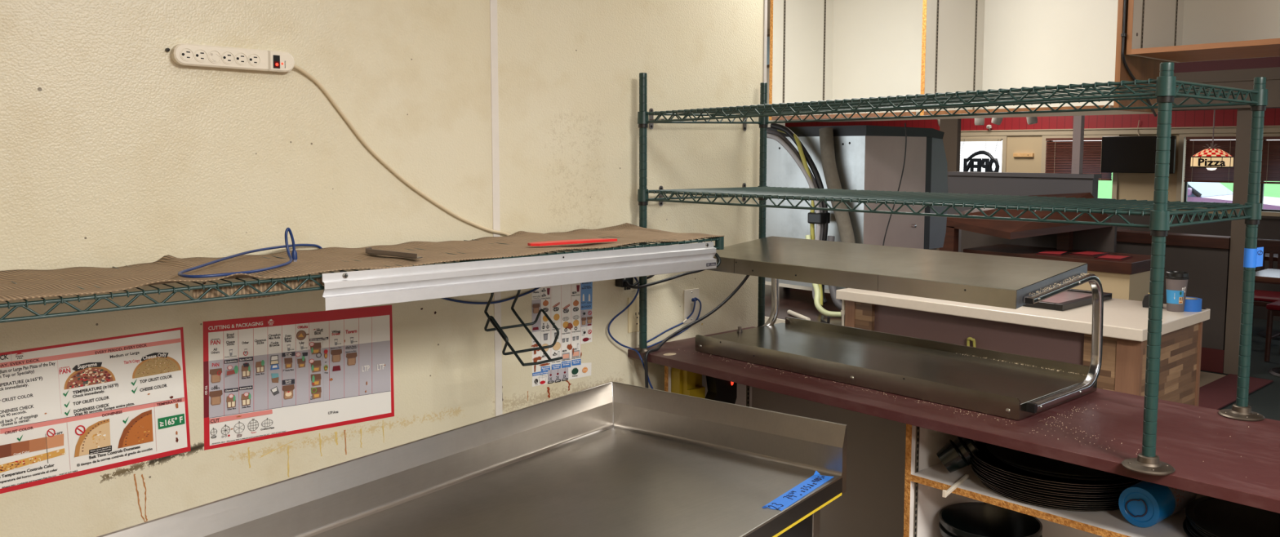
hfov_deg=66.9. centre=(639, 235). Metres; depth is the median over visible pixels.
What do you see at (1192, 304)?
tape roll
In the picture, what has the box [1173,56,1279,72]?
wall
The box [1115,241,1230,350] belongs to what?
wall
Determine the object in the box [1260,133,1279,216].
window
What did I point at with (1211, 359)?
baseboard
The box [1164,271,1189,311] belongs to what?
coffee cup
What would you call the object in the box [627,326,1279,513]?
countertop
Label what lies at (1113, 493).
pan
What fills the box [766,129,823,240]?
hose
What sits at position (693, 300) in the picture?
cable
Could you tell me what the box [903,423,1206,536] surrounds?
shelf
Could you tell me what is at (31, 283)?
liner
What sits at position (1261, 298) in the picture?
dining chair
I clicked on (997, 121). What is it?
track spotlight
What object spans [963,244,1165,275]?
shelf
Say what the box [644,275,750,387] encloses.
electrical cable
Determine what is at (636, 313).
socket
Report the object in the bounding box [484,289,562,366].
holder
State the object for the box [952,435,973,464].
plastic cup
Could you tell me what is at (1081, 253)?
booklet
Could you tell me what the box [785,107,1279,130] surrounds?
trim
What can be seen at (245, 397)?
picture
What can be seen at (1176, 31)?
upper cabinet
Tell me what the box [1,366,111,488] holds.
print
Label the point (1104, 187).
lawn
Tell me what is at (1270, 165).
window blind
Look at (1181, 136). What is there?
window
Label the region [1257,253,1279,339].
dining table
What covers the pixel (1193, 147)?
window blind
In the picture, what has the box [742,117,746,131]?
clip
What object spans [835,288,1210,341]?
countertop
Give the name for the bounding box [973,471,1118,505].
pan
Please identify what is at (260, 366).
picture
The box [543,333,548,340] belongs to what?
picture
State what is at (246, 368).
picture
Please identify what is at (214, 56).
outlet
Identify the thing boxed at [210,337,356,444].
print
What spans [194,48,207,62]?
outlet
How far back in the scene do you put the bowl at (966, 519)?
2.53 m
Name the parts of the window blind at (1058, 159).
head rail, rail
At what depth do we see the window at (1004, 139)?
11.58 m
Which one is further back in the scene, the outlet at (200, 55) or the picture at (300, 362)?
the picture at (300, 362)
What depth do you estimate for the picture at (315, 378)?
2.39 m
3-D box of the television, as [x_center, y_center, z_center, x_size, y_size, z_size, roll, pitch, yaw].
[5.351,-0.954,10.365,0.149,0.566,0.740,-5,7,-42]
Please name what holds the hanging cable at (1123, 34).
attached to the upper cabinet at (1176, 31)
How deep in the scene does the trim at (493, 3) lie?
2.70 m
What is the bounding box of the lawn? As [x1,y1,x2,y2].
[1097,173,1279,198]
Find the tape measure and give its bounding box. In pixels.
[1142,293,1163,308]
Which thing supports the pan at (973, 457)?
on the pan at (973, 461)
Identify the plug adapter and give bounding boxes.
[615,277,633,289]
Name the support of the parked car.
on the parking lot
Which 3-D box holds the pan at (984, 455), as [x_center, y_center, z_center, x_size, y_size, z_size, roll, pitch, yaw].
[1.007,0.534,2.330,0.401,0.006,0.401,-5,7,-42]
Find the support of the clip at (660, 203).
attached to the wall at (114, 152)
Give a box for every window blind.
[960,138,1001,171]
[1044,137,1111,180]
[1183,136,1235,182]
[1260,136,1279,183]
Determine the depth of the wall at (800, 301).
5.01 m
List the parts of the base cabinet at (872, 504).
panel, panel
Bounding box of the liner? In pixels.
[0,222,724,302]
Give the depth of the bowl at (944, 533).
2.43 m
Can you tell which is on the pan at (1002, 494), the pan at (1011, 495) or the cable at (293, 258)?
the pan at (1011, 495)
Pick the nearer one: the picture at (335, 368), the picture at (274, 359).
the picture at (274, 359)
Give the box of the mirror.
[1187,187,1191,195]
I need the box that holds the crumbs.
[678,349,1246,477]
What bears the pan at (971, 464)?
on the pan at (1115, 498)
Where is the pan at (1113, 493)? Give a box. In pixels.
[973,464,1122,496]
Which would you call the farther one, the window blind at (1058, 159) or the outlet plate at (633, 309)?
the window blind at (1058, 159)
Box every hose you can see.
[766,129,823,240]
[766,133,820,299]
[770,123,828,303]
[777,129,822,306]
[804,235,841,317]
[818,127,855,288]
[826,235,841,310]
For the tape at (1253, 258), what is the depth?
2.26 m
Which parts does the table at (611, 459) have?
leg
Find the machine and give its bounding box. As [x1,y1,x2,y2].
[764,124,947,293]
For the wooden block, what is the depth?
11.37 m
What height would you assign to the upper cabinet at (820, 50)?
0.974 m
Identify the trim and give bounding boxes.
[489,0,502,416]
[763,0,767,82]
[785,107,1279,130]
[928,213,1279,320]
[947,171,1102,178]
[960,125,1279,136]
[1116,229,1230,248]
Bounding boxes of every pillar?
[936,119,960,250]
[1222,108,1252,374]
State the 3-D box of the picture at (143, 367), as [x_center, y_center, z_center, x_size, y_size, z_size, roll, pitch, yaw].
[-1.070,0.287,2.143,0.100,0.043,0.001,-5,7,-42]
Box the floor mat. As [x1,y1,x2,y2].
[1198,373,1273,409]
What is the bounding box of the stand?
[939,192,1165,301]
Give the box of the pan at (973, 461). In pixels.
[970,458,1126,492]
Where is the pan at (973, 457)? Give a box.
[972,456,1133,490]
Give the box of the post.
[1071,115,1084,173]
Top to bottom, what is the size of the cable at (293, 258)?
0.609 m
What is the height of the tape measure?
0.060 m
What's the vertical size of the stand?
1.360 m
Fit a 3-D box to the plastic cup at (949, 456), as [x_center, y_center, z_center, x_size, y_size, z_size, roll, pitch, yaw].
[0.776,0.546,2.401,0.079,0.081,0.073,2,6,25]
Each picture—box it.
[0,448,65,472]
[64,366,115,389]
[81,419,108,451]
[124,413,151,444]
[132,356,181,378]
[208,390,222,405]
[209,368,222,382]
[225,368,237,377]
[226,395,235,408]
[240,392,250,405]
[241,364,250,377]
[255,361,264,373]
[270,355,279,364]
[270,364,279,369]
[270,386,279,395]
[271,373,279,382]
[282,384,294,399]
[284,357,292,368]
[297,358,305,368]
[310,342,321,354]
[311,360,321,372]
[311,373,320,386]
[311,386,321,399]
[330,349,342,362]
[332,365,340,371]
[346,352,356,365]
[532,303,539,313]
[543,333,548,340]
[568,322,573,329]
[581,317,586,324]
[586,316,592,323]
[1178,297,1182,303]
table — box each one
[96,381,847,536]
[1254,268,1279,377]
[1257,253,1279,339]
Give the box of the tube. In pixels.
[820,315,830,323]
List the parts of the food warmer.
control knob, frame, plate, frame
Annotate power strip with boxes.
[164,43,523,256]
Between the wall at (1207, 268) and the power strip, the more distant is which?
the wall at (1207, 268)
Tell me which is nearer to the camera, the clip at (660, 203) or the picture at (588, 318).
the picture at (588, 318)
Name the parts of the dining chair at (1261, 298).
leg, seat frame, seat, backrest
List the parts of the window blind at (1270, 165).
rail, head rail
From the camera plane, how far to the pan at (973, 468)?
2.18 m
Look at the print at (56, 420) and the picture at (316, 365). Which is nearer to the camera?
the print at (56, 420)
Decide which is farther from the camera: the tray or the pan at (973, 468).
the tray
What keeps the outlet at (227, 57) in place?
attached to the power strip
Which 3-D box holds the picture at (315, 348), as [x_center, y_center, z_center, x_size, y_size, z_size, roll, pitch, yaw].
[-0.798,0.277,2.385,0.028,0.029,0.001,-5,7,-42]
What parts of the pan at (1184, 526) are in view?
pizza screen, pizza screen, pizza screen, pizza screen, pizza screen, pizza screen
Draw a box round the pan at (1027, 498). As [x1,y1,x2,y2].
[980,479,1118,506]
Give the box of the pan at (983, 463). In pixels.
[973,454,1142,488]
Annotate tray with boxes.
[1022,288,1111,311]
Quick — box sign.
[960,139,999,172]
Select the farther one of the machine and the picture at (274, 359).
the machine
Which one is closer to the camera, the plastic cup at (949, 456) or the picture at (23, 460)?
the picture at (23, 460)
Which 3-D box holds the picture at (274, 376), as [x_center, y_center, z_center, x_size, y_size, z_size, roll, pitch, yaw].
[-0.875,0.342,2.322,0.019,0.026,0.001,-5,7,-42]
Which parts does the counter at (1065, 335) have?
corner trim, corner trim, corner trim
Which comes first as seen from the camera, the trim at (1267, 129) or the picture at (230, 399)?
the picture at (230, 399)
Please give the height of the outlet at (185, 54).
0.028 m
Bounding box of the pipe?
[786,310,810,320]
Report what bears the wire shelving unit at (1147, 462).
on the countertop at (1196, 441)
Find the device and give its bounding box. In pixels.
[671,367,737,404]
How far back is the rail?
2.21 m
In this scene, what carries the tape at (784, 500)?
on the table at (611, 459)
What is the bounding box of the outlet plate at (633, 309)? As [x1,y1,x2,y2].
[627,296,639,333]
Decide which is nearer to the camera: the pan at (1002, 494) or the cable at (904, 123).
the pan at (1002, 494)
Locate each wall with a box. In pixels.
[0,0,764,536]
[764,284,841,325]
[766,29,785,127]
[960,132,1279,214]
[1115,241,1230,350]
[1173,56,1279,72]
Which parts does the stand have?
leg, panel, leg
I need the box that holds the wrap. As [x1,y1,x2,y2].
[807,212,830,224]
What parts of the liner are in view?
steel angle strip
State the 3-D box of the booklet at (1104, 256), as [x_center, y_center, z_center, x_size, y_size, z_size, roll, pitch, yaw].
[3.297,0.152,6.743,0.180,0.009,0.250,5,7,42]
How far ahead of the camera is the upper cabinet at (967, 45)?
4.13 m
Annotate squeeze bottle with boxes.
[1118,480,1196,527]
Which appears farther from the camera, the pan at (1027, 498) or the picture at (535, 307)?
the picture at (535, 307)
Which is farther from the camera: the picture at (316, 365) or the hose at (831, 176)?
the hose at (831, 176)
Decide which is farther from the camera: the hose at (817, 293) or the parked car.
the parked car
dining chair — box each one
[1251,239,1279,341]
[1264,300,1279,361]
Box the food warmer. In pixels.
[695,235,1103,420]
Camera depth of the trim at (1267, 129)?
10.62 m
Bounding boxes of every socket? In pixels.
[633,311,639,319]
[714,236,724,249]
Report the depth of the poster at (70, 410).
2.06 m
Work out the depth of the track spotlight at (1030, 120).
9.71 m
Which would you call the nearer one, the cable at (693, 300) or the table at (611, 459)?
the table at (611, 459)
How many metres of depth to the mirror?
14.61 m
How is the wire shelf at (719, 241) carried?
attached to the wall at (114, 152)
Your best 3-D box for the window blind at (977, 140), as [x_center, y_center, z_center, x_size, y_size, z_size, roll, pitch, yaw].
[3.909,-0.889,12.032,0.034,0.612,1.200,-5,7,-42]
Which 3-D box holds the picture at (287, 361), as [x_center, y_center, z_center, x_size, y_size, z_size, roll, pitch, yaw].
[-0.850,0.308,2.342,0.020,0.026,0.001,-5,7,-42]
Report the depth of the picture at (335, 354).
2.42 m
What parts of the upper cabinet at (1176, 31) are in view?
panel, panel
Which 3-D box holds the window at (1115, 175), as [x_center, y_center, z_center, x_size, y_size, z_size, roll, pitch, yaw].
[4.984,-0.748,10.957,0.115,0.770,0.860,-5,7,-42]
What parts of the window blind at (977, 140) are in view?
head rail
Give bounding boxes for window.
[960,136,1007,172]
[1040,134,1119,204]
[1175,133,1235,208]
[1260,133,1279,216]
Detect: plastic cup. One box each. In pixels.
[936,439,968,472]
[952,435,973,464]
[960,437,979,456]
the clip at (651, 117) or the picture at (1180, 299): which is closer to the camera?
the clip at (651, 117)
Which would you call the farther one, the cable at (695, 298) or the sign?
the sign
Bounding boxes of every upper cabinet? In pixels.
[768,0,969,122]
[920,0,1157,118]
[1125,0,1279,62]
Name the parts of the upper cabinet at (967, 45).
panel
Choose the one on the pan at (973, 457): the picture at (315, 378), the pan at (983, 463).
the pan at (983, 463)
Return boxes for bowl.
[938,521,1042,536]
[939,502,1042,536]
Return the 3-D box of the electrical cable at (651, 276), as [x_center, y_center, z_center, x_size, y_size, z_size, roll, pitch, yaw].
[0.014,0.088,3.040,0.142,0.144,0.035,-2,5,-20]
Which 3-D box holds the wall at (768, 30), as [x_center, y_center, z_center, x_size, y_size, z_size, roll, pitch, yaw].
[0.541,-0.600,9.954,0.100,2.793,2.340,-5,7,-42]
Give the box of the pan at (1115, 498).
[975,470,1119,501]
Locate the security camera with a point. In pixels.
(988, 126)
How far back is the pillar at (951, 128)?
8.87 m
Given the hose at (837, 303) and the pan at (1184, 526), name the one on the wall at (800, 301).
the hose at (837, 303)
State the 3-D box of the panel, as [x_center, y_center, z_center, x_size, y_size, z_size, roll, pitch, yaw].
[4.524,-0.773,11.416,0.005,0.790,0.450,-5,7,-42]
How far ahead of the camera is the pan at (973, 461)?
2.18 m
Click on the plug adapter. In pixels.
(620, 282)
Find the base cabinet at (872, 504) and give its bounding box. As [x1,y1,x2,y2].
[664,365,906,536]
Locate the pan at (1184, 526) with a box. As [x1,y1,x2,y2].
[1182,496,1279,536]
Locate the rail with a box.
[321,241,716,311]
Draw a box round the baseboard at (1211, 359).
[1200,346,1224,373]
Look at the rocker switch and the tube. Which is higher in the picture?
the rocker switch
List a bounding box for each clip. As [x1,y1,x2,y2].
[648,108,664,128]
[658,186,674,206]
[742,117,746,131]
[742,182,746,201]
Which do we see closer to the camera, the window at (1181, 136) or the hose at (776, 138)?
the hose at (776, 138)
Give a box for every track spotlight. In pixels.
[974,118,984,125]
[991,117,1003,124]
[1026,116,1037,124]
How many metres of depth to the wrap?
4.85 m
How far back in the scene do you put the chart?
2.90 m
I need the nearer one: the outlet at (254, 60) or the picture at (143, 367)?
the picture at (143, 367)
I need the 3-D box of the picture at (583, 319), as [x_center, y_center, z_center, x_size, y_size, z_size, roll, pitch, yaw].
[-0.171,0.261,2.949,0.019,0.023,0.001,-5,7,-42]
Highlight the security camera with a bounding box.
[986,124,991,130]
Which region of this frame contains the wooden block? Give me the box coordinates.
[1013,153,1034,156]
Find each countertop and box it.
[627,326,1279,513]
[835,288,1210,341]
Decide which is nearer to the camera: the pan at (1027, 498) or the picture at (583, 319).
the pan at (1027, 498)
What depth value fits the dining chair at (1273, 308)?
7.68 m
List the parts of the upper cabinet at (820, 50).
panel, panel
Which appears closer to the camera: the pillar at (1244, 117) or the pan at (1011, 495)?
the pan at (1011, 495)
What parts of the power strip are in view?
power cord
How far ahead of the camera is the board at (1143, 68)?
3.52 m
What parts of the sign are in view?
tube frame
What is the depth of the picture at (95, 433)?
2.07 m
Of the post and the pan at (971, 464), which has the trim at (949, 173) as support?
the post
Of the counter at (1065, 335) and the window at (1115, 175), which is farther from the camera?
the window at (1115, 175)
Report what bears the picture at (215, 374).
attached to the poster at (265, 377)
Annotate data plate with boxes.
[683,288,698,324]
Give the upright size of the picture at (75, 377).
0.043 m
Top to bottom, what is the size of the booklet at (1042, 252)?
0.009 m
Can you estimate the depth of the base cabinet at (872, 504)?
3.01 m
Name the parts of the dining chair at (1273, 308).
leg, seat, seat frame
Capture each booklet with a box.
[1035,250,1070,255]
[1068,251,1111,256]
[1093,254,1133,260]
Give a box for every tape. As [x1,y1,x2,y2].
[761,470,833,511]
[1243,247,1263,267]
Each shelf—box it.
[0,233,724,323]
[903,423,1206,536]
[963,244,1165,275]
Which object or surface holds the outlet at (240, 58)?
attached to the power strip
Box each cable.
[177,227,653,389]
[625,269,706,288]
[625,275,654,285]
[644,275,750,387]
[646,297,696,342]
[646,297,701,347]
[882,123,906,245]
[1120,0,1156,116]
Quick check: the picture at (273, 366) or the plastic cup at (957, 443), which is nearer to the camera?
the picture at (273, 366)
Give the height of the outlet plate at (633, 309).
0.114 m
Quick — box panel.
[1006,136,1042,173]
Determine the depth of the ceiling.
8.01 m
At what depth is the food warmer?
2.61 m
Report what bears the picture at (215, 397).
attached to the poster at (265, 377)
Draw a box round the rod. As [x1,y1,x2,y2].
[942,474,968,497]
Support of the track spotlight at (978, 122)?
hanging from the track
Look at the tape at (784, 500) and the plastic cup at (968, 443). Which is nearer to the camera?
the tape at (784, 500)
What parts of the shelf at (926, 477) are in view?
panel, panel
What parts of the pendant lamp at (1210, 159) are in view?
crown, chain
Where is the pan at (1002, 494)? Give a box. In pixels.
[981,481,1119,511]
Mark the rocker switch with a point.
(276, 58)
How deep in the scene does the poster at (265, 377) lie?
2.36 m
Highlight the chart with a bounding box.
[531,281,592,386]
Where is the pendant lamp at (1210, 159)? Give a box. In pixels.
[1190,110,1234,170]
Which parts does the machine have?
rail, steel casing, panel, trim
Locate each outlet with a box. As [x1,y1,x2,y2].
[179,48,193,61]
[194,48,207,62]
[208,50,221,63]
[221,51,234,64]
[234,52,247,65]
[248,53,260,66]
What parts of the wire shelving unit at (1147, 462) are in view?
post, rail, rail, rail, post, rail, rail, rail, rail, rail, rail, rail, post, rail, rail, rail, rail, rail, post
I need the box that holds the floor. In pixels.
[1199,318,1279,420]
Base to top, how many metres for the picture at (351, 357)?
0.032 m
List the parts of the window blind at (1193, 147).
rail, head rail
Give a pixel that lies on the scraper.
(597, 240)
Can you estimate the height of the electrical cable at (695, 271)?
0.051 m
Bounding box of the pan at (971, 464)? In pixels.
[970,462,1119,497]
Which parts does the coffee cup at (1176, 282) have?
lid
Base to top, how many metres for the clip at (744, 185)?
0.066 m
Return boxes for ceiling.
[767,0,770,30]
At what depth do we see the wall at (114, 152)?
2.42 m
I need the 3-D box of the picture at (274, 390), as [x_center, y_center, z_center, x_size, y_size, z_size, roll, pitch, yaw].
[-0.876,0.373,2.324,0.021,0.022,0.001,-5,7,-42]
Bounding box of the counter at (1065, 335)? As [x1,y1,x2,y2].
[835,288,1210,406]
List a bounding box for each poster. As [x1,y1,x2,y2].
[0,327,191,493]
[203,305,394,450]
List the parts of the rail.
maker plate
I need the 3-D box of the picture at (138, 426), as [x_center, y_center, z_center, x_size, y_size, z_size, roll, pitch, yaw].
[-1.101,0.424,2.125,0.056,0.061,0.001,-5,7,-42]
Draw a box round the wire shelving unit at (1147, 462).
[636,62,1267,475]
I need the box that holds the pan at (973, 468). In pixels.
[971,465,1118,502]
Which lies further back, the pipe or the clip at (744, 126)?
the pipe
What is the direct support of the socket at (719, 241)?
attached to the wire shelf at (719, 241)
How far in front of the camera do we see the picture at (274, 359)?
2.32 m
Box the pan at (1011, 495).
[979,479,1119,509]
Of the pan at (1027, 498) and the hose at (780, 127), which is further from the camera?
the hose at (780, 127)
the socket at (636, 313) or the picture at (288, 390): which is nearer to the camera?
the picture at (288, 390)
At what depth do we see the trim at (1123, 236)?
7.45 m
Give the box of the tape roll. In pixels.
[1184,296,1202,311]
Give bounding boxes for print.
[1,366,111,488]
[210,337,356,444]
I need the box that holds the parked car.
[1186,182,1279,209]
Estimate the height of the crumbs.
0.001 m
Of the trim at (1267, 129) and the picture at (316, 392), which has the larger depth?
the trim at (1267, 129)
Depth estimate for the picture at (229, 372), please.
2.25 m
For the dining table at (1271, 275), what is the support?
on the floor
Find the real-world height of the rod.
0.017 m
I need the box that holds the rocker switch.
[273,55,279,68]
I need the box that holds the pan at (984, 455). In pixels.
[971,440,1140,485]
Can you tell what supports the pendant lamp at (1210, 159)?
hanging from the ceiling
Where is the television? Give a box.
[1100,120,1176,173]
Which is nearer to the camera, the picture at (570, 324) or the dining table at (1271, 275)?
the picture at (570, 324)
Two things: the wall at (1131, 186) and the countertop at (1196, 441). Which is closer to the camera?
the countertop at (1196, 441)
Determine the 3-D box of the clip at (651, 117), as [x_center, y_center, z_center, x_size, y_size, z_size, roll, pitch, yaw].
[0.054,-0.370,3.062,0.017,0.066,0.057,-5,7,-42]
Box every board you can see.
[766,34,769,67]
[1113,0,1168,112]
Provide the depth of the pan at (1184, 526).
2.01 m
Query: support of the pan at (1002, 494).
on the shelf at (926, 477)
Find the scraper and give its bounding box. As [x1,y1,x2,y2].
[527,238,617,246]
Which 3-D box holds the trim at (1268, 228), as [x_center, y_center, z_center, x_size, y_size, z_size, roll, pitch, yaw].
[5.690,0.270,10.178,0.040,1.030,13.200,-5,7,-42]
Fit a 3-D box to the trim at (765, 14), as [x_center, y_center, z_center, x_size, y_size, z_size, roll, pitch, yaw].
[0.401,-0.029,3.524,0.016,2.800,0.128,-5,7,-42]
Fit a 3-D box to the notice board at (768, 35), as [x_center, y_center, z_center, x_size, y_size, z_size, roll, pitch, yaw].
[1.049,-1.735,9.185,0.032,0.300,0.610,-5,7,-42]

